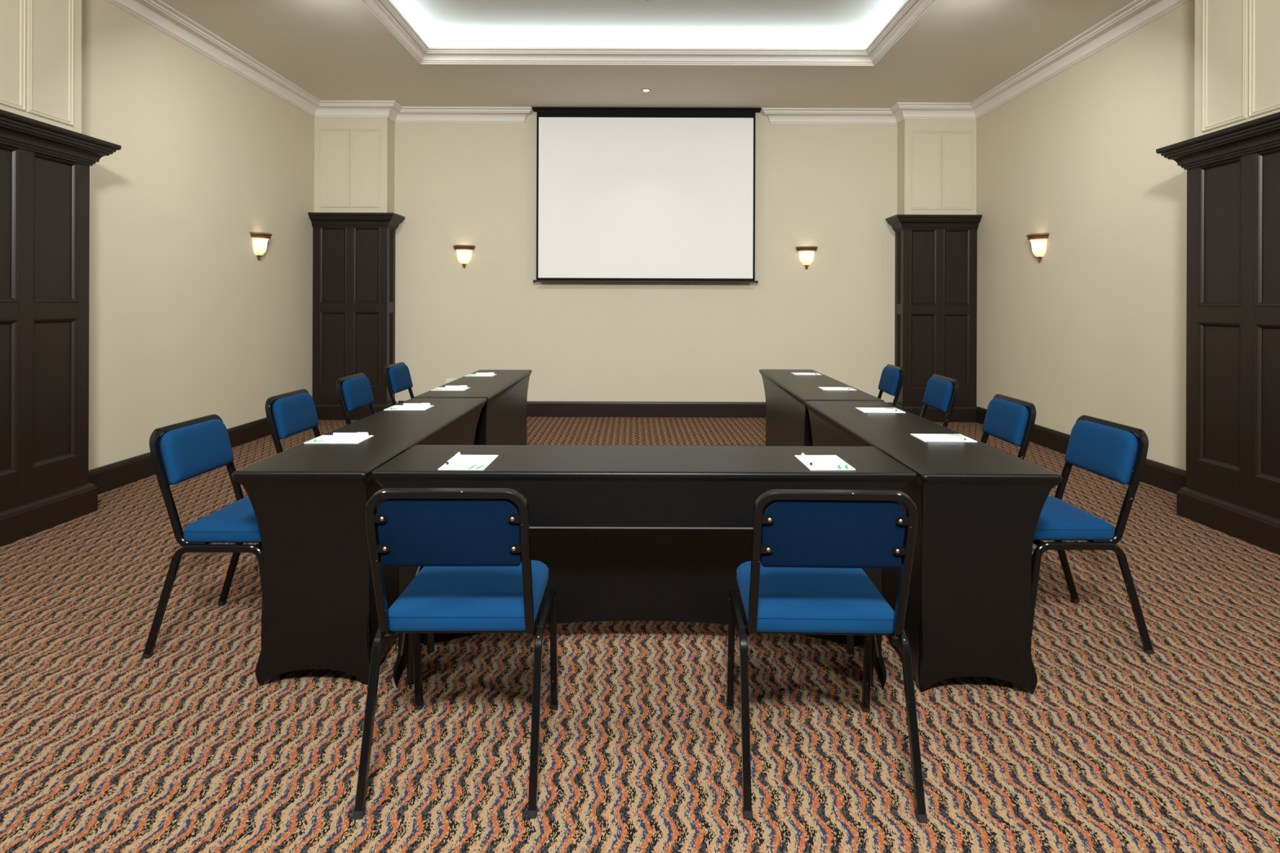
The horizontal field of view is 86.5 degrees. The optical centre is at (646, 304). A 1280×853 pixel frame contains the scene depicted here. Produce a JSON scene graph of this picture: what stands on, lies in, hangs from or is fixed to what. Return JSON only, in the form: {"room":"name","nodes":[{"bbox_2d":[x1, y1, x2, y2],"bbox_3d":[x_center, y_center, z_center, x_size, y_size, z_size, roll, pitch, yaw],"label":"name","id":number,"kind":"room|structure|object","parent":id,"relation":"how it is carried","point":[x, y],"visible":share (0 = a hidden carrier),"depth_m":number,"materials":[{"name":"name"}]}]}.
{"room":"conference room","nodes":[
{"label":"conference room","id":0,"kind":"room"},
{"bbox_2d":[0,0,314,470],"bbox_3d":[-3.783,-0.688,2.510,0.450,4.010,11.420,0,0,0],"label":"wall","id":1,"kind":"structure","parent":0,"point":[187,322],"depth_m":5.51,"materials":[{"name":"beige paint"}]},
{"bbox_2d":[0,0,74,126],"bbox_3d":[-3.551,-1.556,3.888,0.013,0.907,0.655,0,0,0],"label":"trim","id":2,"kind":"structure","parent":1,"relation":"attached to","point":[22,106],"depth_m":3.91,"materials":[{"name":"beige paint"}]},
{"bbox_2d":[0,109,121,546],"bbox_3d":[-3.615,0.143,3.870,0.392,2.348,1.104,0,0,0],"label":"cabinet","id":3,"kind":"object","parent":1,"relation":"attached to","point":[45,485],"depth_m":3.99,"materials":[{"name":"brown wood"}]},
{"bbox_2d":[88,417,271,494],"bbox_3d":[-3.803,1.227,6.025,0.022,0.180,3.390,0,0,0],"label":"baseboard","id":4,"kind":"structure","parent":1,"relation":"attached to","point":[109,477],"depth_m":5.07,"materials":[{"name":"brown wood"}]},
{"bbox_2d":[249,231,271,260],"bbox_3d":[-3.753,-0.561,6.660,0.137,0.265,0.260,0,0,0],"label":"wall sconce","id":5,"kind":"object","parent":1,"relation":"attached to","point":[260,240],"visible":1,"depth_m":6.60,"materials":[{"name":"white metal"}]},
{"bbox_2d":[106,0,533,123],"bbox_3d":[-2.561,-2.213,2.610,2.482,0.159,11.220,0,0,0],"label":"trim","id":6,"kind":"structure","parent":1,"relation":"attached to","point":[157,14],"depth_m":7.05,"materials":[{"name":"white paint"}]},
{"bbox_2d":[0,417,1279,852],"bbox_3d":[-0.025,1.355,2.510,7.980,0.050,11.420,0,0,0],"label":"floor","id":7,"kind":"structure","parent":0,"point":[1116,747],"depth_m":2.17,"materials":[{"name":"carpet"}]},
{"bbox_2d":[142,413,262,658],"bbox_3d":[-1.631,0.901,2.773,0.509,0.853,0.472,0,0,0],"label":"chair","id":8,"kind":"object","parent":7,"relation":"on","point":[184,451],"visible":0.83,"depth_m":2.60,"materials":[{"name":"blue fabric"}]},
{"bbox_2d":[265,388,320,453],"bbox_3d":[-1.685,0.901,3.650,0.509,0.853,0.472,0,0,0],"label":"chair","id":9,"kind":"object","parent":7,"relation":"on","point":[289,414],"visible":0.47,"depth_m":3.56,"materials":[{"name":"blue fabric"}]},
{"bbox_2d":[336,373,375,425],"bbox_3d":[-1.730,0.901,4.540,0.509,0.853,0.472,0,0,0],"label":"chair","id":10,"kind":"object","parent":7,"relation":"on","point":[354,392],"visible":0.36,"depth_m":4.44,"materials":[{"name":"blue fabric"}]},
{"bbox_2d":[231,398,486,685],"bbox_3d":[-1.194,0.950,3.250,0.475,0.749,1.850,0,0,-1],"label":"banquet table","id":11,"kind":"object","parent":7,"relation":"on","point":[308,501],"visible":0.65,"depth_m":2.36,"materials":[{"name":"brown"}]},
{"bbox_2d":[303,435,373,443],"bbox_3d":[-1.302,0.574,2.888,0.224,0.003,0.160,0,0,0],"label":"notepad","id":12,"kind":"object","parent":11,"relation":"on","point":[323,438],"visible":1,"depth_m":2.87,"materials":[{"name":"white paper"}]},
{"bbox_2d":[330,432,368,435],"bbox_3d":[-1.293,0.565,2.962,0.162,0.014,0.012,0,0,0],"label":"ballpoint pen","id":13,"kind":"object","parent":12,"relation":"on","point":[333,433],"visible":1,"depth_m":2.96,"materials":[{"name":"white plastic"}]},
{"bbox_2d":[384,404,433,410],"bbox_3d":[-1.312,0.574,3.767,0.224,0.003,0.160,0,0,0],"label":"notepad","id":14,"kind":"object","parent":11,"relation":"on","point":[402,407],"visible":1,"depth_m":3.75,"materials":[{"name":"white paper"}]},
{"bbox_2d":[401,403,430,405],"bbox_3d":[-1.303,0.565,3.841,0.162,0.014,0.012,0,0,0],"label":"ballpoint pen","id":15,"kind":"object","parent":14,"relation":"on","point":[403,404],"visible":1,"depth_m":3.84,"materials":[{"name":"white plastic"}]},
{"bbox_2d":[384,361,414,405],"bbox_3d":[-1.765,0.901,5.420,0.509,0.853,0.472,0,0,0],"label":"chair","id":16,"kind":"object","parent":7,"relation":"on","point":[397,376],"visible":0.4,"depth_m":5.31,"materials":[{"name":"blue fabric"}]},
{"bbox_2d":[352,488,558,818],"bbox_3d":[-0.522,0.905,2.004,0.472,0.853,0.509,0,0,-1],"label":"chair","id":17,"kind":"object","parent":7,"relation":"on","point":[478,575],"visible":1,"depth_m":1.81,"materials":[{"name":"blue fabric"}]},
{"bbox_2d":[413,369,532,444],"bbox_3d":[-1.225,0.950,5.090,0.462,0.749,1.770,0,0,-1],"label":"banquet table","id":18,"kind":"object","parent":7,"relation":"on","point":[502,420],"visible":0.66,"depth_m":4.85,"materials":[{"name":"brown fabric"}]},
{"bbox_2d":[431,386,471,391],"bbox_3d":[-1.322,0.574,4.600,0.224,0.003,0.160,0,0,0],"label":"notepad","id":19,"kind":"object","parent":18,"relation":"on","point":[438,388],"visible":1,"depth_m":4.59,"materials":[{"name":"white paper"}]},
{"bbox_2d":[443,385,467,387],"bbox_3d":[-1.313,0.565,4.674,0.162,0.014,0.012,0,0,0],"label":"ballpoint pen","id":20,"kind":"object","parent":19,"relation":"on","point":[450,386],"visible":1,"depth_m":4.67,"materials":[{"name":"white plastic"}]},
{"bbox_2d":[465,373,497,376],"bbox_3d":[-1.334,0.574,5.485,0.224,0.003,0.160,0,0,0],"label":"notepad","id":21,"kind":"object","parent":18,"relation":"on","point":[469,375],"visible":1,"depth_m":5.48,"materials":[{"name":"white paper"}]},
{"bbox_2d":[474,372,494,373],"bbox_3d":[-1.325,0.565,5.559,0.162,0.014,0.012,0,0,0],"label":"ballpoint pen","id":22,"kind":"object","parent":21,"relation":"on","point":[476,372],"visible":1,"depth_m":5.56,"materials":[{"name":"white plastic"}]},
{"bbox_2d":[371,444,917,689],"bbox_3d":[-0.009,0.955,2.564,1.888,0.749,0.466,0,0,0],"label":"banquet table","id":23,"kind":"object","parent":7,"relation":"on","point":[621,533],"visible":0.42,"depth_m":2.56,"materials":[{"name":"brown"}]},
{"bbox_2d":[437,454,498,470],"bbox_3d":[-0.645,0.576,2.480,0.160,0.003,0.224,0,0,1],"label":"notepad","id":24,"kind":"object","parent":23,"relation":"on","point":[464,462],"visible":0.97,"depth_m":2.46,"materials":[{"name":"white paper"}]},
{"bbox_2d":[445,452,460,464],"bbox_3d":[-0.711,0.567,2.500,0.012,0.014,0.162,0,0,1],"label":"ballpoint pen","id":25,"kind":"object","parent":24,"relation":"on","point":[458,454],"visible":1,"depth_m":2.49,"materials":[{"name":"white plastic"}]},
{"bbox_2d":[794,455,855,470],"bbox_3d":[0.650,0.581,2.496,0.160,0.003,0.224,0,0,-2],"label":"notepad","id":26,"kind":"object","parent":23,"relation":"on","point":[820,462],"visible":1,"depth_m":2.48,"materials":[{"name":"white paper"}]},
{"bbox_2d":[800,453,813,465],"bbox_3d":[0.591,0.572,2.507,0.012,0.014,0.162,0,0,1],"label":"ballpoint pen","id":27,"kind":"object","parent":26,"relation":"on","point":[802,455],"visible":1,"depth_m":2.50,"materials":[{"name":"white plastic"}]},
{"bbox_2d":[759,368,884,446],"bbox_3d":[1.218,0.959,5.113,0.495,0.749,1.956,0,0,1],"label":"banquet table","id":28,"kind":"object","parent":7,"relation":"on","point":[788,423],"visible":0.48,"depth_m":4.86,"materials":[{"name":"brown fabric"}]},
{"bbox_2d":[791,372,821,374],"bbox_3d":[1.335,0.583,5.690,0.224,0.003,0.160,0,0,1],"label":"notepad","id":29,"kind":"object","parent":28,"relation":"on","point":[793,373],"visible":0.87,"depth_m":5.70,"materials":[{"name":"white paper"}]},
{"bbox_2d":[796,373,816,374],"bbox_3d":[1.325,0.575,5.623,0.162,0.014,0.012,0,0,1],"label":"ballpoint pen","id":30,"kind":"object","parent":29,"relation":"on","point":[797,373],"visible":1,"depth_m":5.62,"materials":[{"name":"white plastic"}]},
{"bbox_2d":[817,386,856,390],"bbox_3d":[1.313,0.583,4.690,0.224,0.003,0.160,0,0,1],"label":"notepad","id":31,"kind":"object","parent":28,"relation":"on","point":[821,388],"visible":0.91,"depth_m":4.66,"materials":[{"name":"white paper"}]},
{"bbox_2d":[826,387,849,389],"bbox_3d":[1.303,0.574,4.623,0.162,0.014,0.012,0,0,1],"label":"ballpoint pen","id":32,"kind":"object","parent":31,"relation":"on","point":[826,388],"visible":1,"depth_m":4.62,"materials":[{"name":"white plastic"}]},
{"bbox_2d":[725,488,927,822],"bbox_3d":[0.493,0.909,2.002,0.472,0.853,0.509,0,0,1],"label":"chair","id":33,"kind":"object","parent":7,"relation":"on","point":[804,574],"visible":1,"depth_m":1.80,"materials":[{"name":"blue fabric"}]},
{"bbox_2d":[877,364,904,405],"bbox_3d":[1.724,0.913,5.394,0.509,0.853,0.472,0,0,3],"label":"chair","id":34,"kind":"object","parent":7,"relation":"on","point":[891,379],"visible":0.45,"depth_m":5.25,"materials":[{"name":"blue fabric"}]},
{"bbox_2d":[804,400,1062,694],"bbox_3d":[1.181,0.959,3.206,0.493,0.749,1.798,0,0,0],"label":"banquet table","id":35,"kind":"object","parent":7,"relation":"on","point":[979,504],"visible":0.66,"depth_m":2.33,"materials":[{"name":"brown"}]},
{"bbox_2d":[855,407,905,413],"bbox_3d":[1.283,0.583,3.740,0.224,0.003,0.160,0,0,1],"label":"notepad","id":36,"kind":"object","parent":35,"relation":"on","point":[862,409],"visible":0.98,"depth_m":3.76,"materials":[{"name":"white paper"}]},
{"bbox_2d":[866,408,897,411],"bbox_3d":[1.273,0.574,3.673,0.162,0.014,0.012,0,0,1],"label":"ballpoint pen","id":37,"kind":"object","parent":36,"relation":"on","point":[868,410],"visible":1,"depth_m":3.67,"materials":[{"name":"white plastic"}]},
{"bbox_2d":[910,433,977,441],"bbox_3d":[1.292,0.583,2.966,0.224,0.003,0.160,0,0,1],"label":"notepad","id":38,"kind":"object","parent":35,"relation":"on","point":[922,437],"visible":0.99,"depth_m":2.99,"materials":[{"name":"white paper"}]},
{"bbox_2d":[927,436,965,440],"bbox_3d":[1.282,0.574,2.899,0.162,0.014,0.012,0,0,1],"label":"ballpoint pen","id":39,"kind":"object","parent":38,"relation":"on","point":[931,438],"visible":1,"depth_m":2.90,"materials":[{"name":"white plastic"}]},
{"bbox_2d":[920,373,958,427],"bbox_3d":[1.769,0.913,4.599,0.509,0.853,0.472,0,0,2],"label":"chair","id":40,"kind":"object","parent":7,"relation":"on","point":[940,393],"visible":0.39,"depth_m":4.48,"materials":[{"name":"blue fabric"}]},
{"bbox_2d":[980,394,1039,579],"bbox_3d":[1.667,0.913,3.545,0.509,0.853,0.472,0,0,2],"label":"chair","id":41,"kind":"object","parent":7,"relation":"on","point":[1010,420],"visible":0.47,"depth_m":3.44,"materials":[{"name":"blue fabric"}]},
{"bbox_2d":[1031,415,1154,654],"bbox_3d":[1.689,0.913,2.830,0.509,0.853,0.472,0,0,0],"label":"chair","id":42,"kind":"object","parent":7,"relation":"on","point":[1110,450],"visible":0.86,"depth_m":2.65,"materials":[{"name":"blue fabric"}]},
{"bbox_2d":[314,111,976,403],"bbox_3d":[-0.018,-0.675,8.005,7.580,4.010,0.430,0,0,0],"label":"wall","id":43,"kind":"structure","parent":0,"point":[833,188],"depth_m":8.02,"materials":[{"name":"beige paint"}]},
{"bbox_2d":[319,128,380,207],"bbox_3d":[-3.395,-1.557,7.787,0.700,0.903,0.013,0,0,0],"label":"trim","id":44,"kind":"structure","parent":43,"relation":"attached to","point":[350,131],"depth_m":7.79,"materials":[{"name":"beige paint"}]},
{"bbox_2d":[307,212,404,420],"bbox_3d":[-3.329,0.144,7.832,0.962,2.348,0.367,0,0,0],"label":"cabinet","id":45,"kind":"object","parent":43,"relation":"attached to","point":[353,253],"depth_m":7.76,"materials":[{"name":"brown wood"}]},
{"bbox_2d":[445,378,457,383],"bbox_3d":[-2.293,0.922,8.014,0.146,0.086,0.012,0,0,0],"label":"wall socket","id":46,"kind":"object","parent":43,"relation":"attached to","point":[447,380],"visible":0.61,"depth_m":8.01,"materials":[{"name":"white plastic"}]},
{"bbox_2d":[453,244,475,268],"bbox_3d":[-2.146,-0.555,7.965,0.260,0.265,0.137,0,0,0],"label":"wall sconce","id":47,"kind":"object","parent":43,"relation":"attached to","point":[464,251],"visible":1,"depth_m":7.95,"materials":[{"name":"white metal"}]},
{"bbox_2d":[397,400,892,417],"bbox_3d":[-0.014,1.240,8.009,5.820,0.180,0.022,0,0,0],"label":"baseboard","id":48,"kind":"structure","parent":43,"relation":"attached to","point":[534,409],"depth_m":8.00,"materials":[{"name":"brown wood"}]},
{"bbox_2d":[531,106,760,283],"bbox_3d":[-0.006,-1.264,7.940,2.655,2.035,0.120,0,0,0],"label":"projection screen","id":49,"kind":"object","parent":43,"relation":"attached to","point":[624,194],"visible":1,"depth_m":7.90,"materials":[{"name":"white fabric"}]},
{"bbox_2d":[795,245,817,269],"bbox_3d":[1.885,-0.541,7.965,0.260,0.265,0.137,0,0,0],"label":"wall sconce","id":50,"kind":"object","parent":43,"relation":"attached to","point":[806,253],"visible":1,"depth_m":7.95,"materials":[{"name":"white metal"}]},
{"bbox_2d":[885,214,982,422],"bbox_3d":[3.291,0.168,7.832,0.957,2.348,0.367,0,0,0],"label":"cabinet","id":51,"kind":"object","parent":43,"relation":"attached to","point":[935,255],"depth_m":7.76,"materials":[{"name":"brown wood"}]},
{"bbox_2d":[911,130,973,209],"bbox_3d":[3.380,-1.534,7.787,0.700,0.903,0.013,0,0,0],"label":"trim","id":52,"kind":"structure","parent":43,"relation":"attached to","point":[941,133],"depth_m":7.78,"materials":[{"name":"beige paint"}]},
{"bbox_2d":[160,0,1133,108],"bbox_3d":[-0.011,-2.444,2.510,7.980,0.328,11.420,0,0,0],"label":"ceiling","id":53,"kind":"structure","parent":0,"point":[959,51],"depth_m":6.33,"materials":[{"name":"paint"}]},
{"bbox_2d":[640,88,651,92],"bbox_3d":[-0.004,-2.277,7.250,0.112,0.005,0.112,0,0,0],"label":"recessed light","id":54,"kind":"object","parent":53,"relation":"in","point":[645,90],"visible":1,"depth_m":7.24,"materials":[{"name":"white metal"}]},
{"bbox_2d":[359,0,937,66],"bbox_3d":[0.008,-2.327,3.900,4.324,0.118,5.124,0,0,0],"label":"trim","id":55,"kind":"structure","parent":53,"relation":"attached to","point":[384,11],"depth_m":6.36,"materials":[{"name":"white paint"}]},
{"bbox_2d":[976,0,1279,471],"bbox_3d":[3.712,-0.662,2.510,0.520,4.010,11.420,0,0,0],"label":"wall","id":56,"kind":"structure","parent":0,"point":[1095,327],"depth_m":5.60,"materials":[{"name":"beige paint"}]},
{"bbox_2d":[760,0,1189,124],"bbox_3d":[2.557,-2.196,2.610,2.442,0.159,11.220,0,0,0],"label":"trim","id":57,"kind":"structure","parent":56,"relation":"attached to","point":[1137,14],"depth_m":6.99,"materials":[{"name":"white paint"}]},
{"bbox_2d":[1026,232,1049,262],"bbox_3d":[3.717,-0.534,6.500,0.137,0.265,0.260,0,0,0],"label":"wall sconce","id":58,"kind":"object","parent":56,"relation":"attached to","point":[1038,241],"visible":1,"depth_m":6.44,"materials":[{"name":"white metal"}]},
{"bbox_2d":[976,406,1186,493],"bbox_3d":[3.755,1.253,6.025,0.022,0.180,3.390,0,0,0],"label":"baseboard","id":59,"kind":"structure","parent":56,"relation":"attached to","point":[1162,476],"depth_m":5.09,"materials":[{"name":"brown wood"}]},
{"bbox_2d":[1155,111,1279,555],"bbox_3d":[3.538,0.168,3.870,0.462,2.348,1.104,0,0,0],"label":"cabinet","id":60,"kind":"object","parent":56,"relation":"attached to","point":[1233,487],"depth_m":3.97,"materials":[{"name":"brown wood"}]},
{"bbox_2d":[1201,0,1279,132],"bbox_3d":[3.452,-1.526,3.894,0.013,0.917,0.655,0,0,0],"label":"trim","id":61,"kind":"structure","parent":56,"relation":"attached to","point":[1251,112],"depth_m":3.93,"materials":[{"name":"beige paint"}]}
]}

